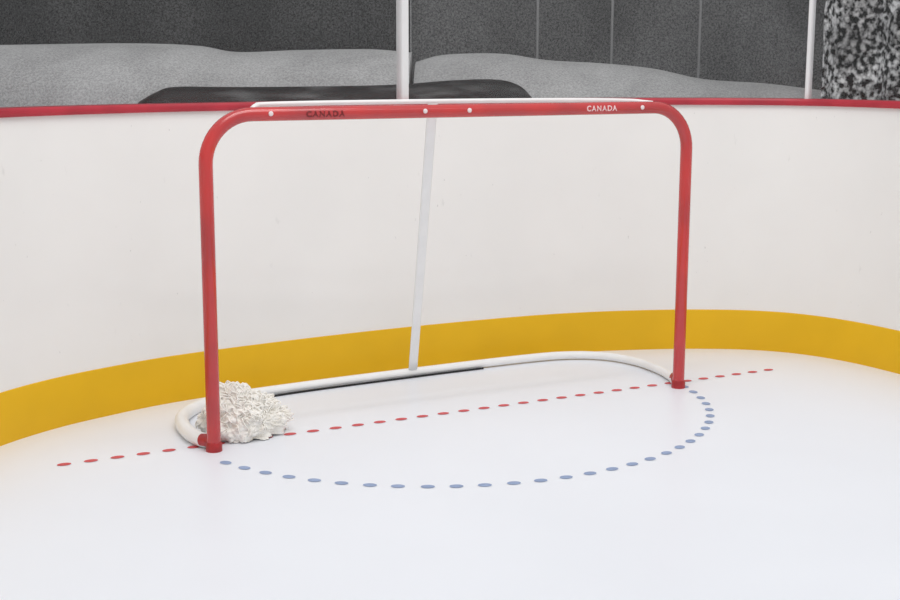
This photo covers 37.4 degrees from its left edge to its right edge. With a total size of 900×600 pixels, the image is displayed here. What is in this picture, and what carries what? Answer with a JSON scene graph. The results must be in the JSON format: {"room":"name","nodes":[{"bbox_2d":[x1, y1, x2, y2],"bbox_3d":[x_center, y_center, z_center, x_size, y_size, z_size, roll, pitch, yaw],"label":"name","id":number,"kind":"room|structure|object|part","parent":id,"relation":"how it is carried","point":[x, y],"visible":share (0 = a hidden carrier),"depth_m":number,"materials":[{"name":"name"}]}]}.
{"room":"ice rink","nodes":[
{"label":"ice rink","id":0,"kind":"room"},
{"bbox_2d":[0,0,410,51],"bbox_3d":[-3.133,-2.395,9.328,5.720,4.200,0.290,0,10,0],"label":"wall","id":1,"kind":"structure","parent":0,"point":[226,25],"depth_m":9.38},
{"bbox_2d":[0,349,899,599],"bbox_3d":[1.586,0.028,7.796,23.000,0.002,21.000,-5,12,-27],"label":"floor","id":2,"kind":"structure","parent":0,"point":[770,475],"depth_m":4.42,"materials":[{"name":"white ice"}]},
{"bbox_2d":[0,43,411,106],"bbox_3d":[-2.369,-0.720,7.655,4.286,1.501,0.780,0,10,0],"label":"cover","id":3,"kind":"object","parent":2,"relation":"on","point":[97,73],"visible":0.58,"depth_m":7.35,"materials":[{"name":"grey fabric"}]},
{"bbox_2d":[138,79,531,103],"bbox_3d":[-0.586,-0.476,6.870,2.038,1.312,0.410,0,10,0],"label":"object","id":4,"kind":"object","parent":2,"relation":"on","point":[472,88],"visible":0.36,"depth_m":6.76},
{"bbox_2d":[175,98,691,452],"bbox_3d":[-0.078,-0.208,5.549,2.272,1.266,0.766,-5,12,-27],"label":"goal","id":5,"kind":"object","parent":2,"relation":"on","point":[234,412],"visible":1,"depth_m":5.13,"materials":[{"name":"red metal"}]},
{"bbox_3d":[-0.094,0.381,5.682,2.272,0.060,0.707,-5,12,-27],"label":"frame","id":6,"kind":"part","parent":5,"relation":"part of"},
{"bbox_2d":[536,0,538,58],"bbox_3d":[0.594,-1.722,9.037,0.018,3.000,0.018,-5,12,-27],"label":"pole","id":7,"kind":"object","parent":2,"relation":"on","point":[537,11],"visible":0.32,"depth_m":9.01,"materials":[{"name":"grey metal"}]},
{"bbox_2d":[610,0,613,63],"bbox_3d":[1.099,-1.721,9.037,0.018,3.000,0.018,-5,12,-27],"label":"pole","id":8,"kind":"object","parent":2,"relation":"on","point":[612,1],"visible":0.32,"depth_m":9.01,"materials":[{"name":"grey metal"}]},
{"bbox_2d":[414,53,820,98],"bbox_3d":[0.989,-0.684,7.660,2.384,1.449,0.780,0,10,0],"label":"cover","id":9,"kind":"object","parent":2,"relation":"on","point":[540,78],"visible":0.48,"depth_m":7.47,"materials":[{"name":"grey fabric"}]},
{"bbox_2d":[697,0,701,77],"bbox_3d":[1.694,-1.719,9.037,0.018,3.000,0.018,-5,12,-27],"label":"pole","id":10,"kind":"object","parent":2,"relation":"on","point":[700,1],"visible":0.32,"depth_m":9.02,"materials":[{"name":"grey metal"}]},
{"bbox_2d":[821,0,899,100],"bbox_3d":[2.744,-1.343,6.971,1.600,3.000,0.138,0,10,0],"label":"curtain","id":11,"kind":"object","parent":2,"relation":"on","point":[861,47],"visible":0.2,"depth_m":6.98,"materials":[{"name":"multicoloured fabric"}]},
{"bbox_2d":[0,105,899,392],"bbox_3d":[0.970,0.354,2.604,5.827,1.203,7.421,-5,12,-27],"label":"wall","id":12,"kind":"structure","parent":0,"point":[794,209],"depth_m":6.04,"materials":[{"name":"white plastic"}]},
{"bbox_2d":[396,0,408,98],"bbox_3d":[-0.209,-1.770,5.819,0.041,1.767,0.051,-5,12,-27],"label":"post","id":13,"kind":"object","parent":12,"relation":"attached to","point":[402,20],"depth_m":5.92,"materials":[{"name":"white metal"}]},
{"bbox_2d":[0,309,899,445],"bbox_3d":[0.983,0.854,2.667,5.707,0.198,7.361,-5,12,-27],"label":"baseboard","id":14,"kind":"structure","parent":12,"relation":"attached to","point":[46,405],"depth_m":6.13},
{"bbox_2d":[0,97,899,117],"bbox_3d":[0.964,-0.254,2.510,5.897,0.032,7.456,-5,12,-27],"label":"trim","id":15,"kind":"structure","parent":12,"relation":"attached to","point":[5,112],"depth_m":5.48,"materials":[{"name":"red plastic"}]},
{"bbox_2d":[804,0,815,98],"bbox_3d":[1.707,-1.829,6.176,0.022,1.767,0.050,6,12,29],"label":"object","id":16,"kind":"structure","parent":12,"relation":"attached to","point":[812,3],"depth_m":6.28,"materials":[{"name":"white metal"}]},
{"bbox_2d":[411,0,825,89],"bbox_3d":[2.867,-2.378,9.327,6.280,4.200,0.113,0,10,0],"label":"wall","id":17,"kind":"structure","parent":0,"point":[755,41],"depth_m":9.42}
]}

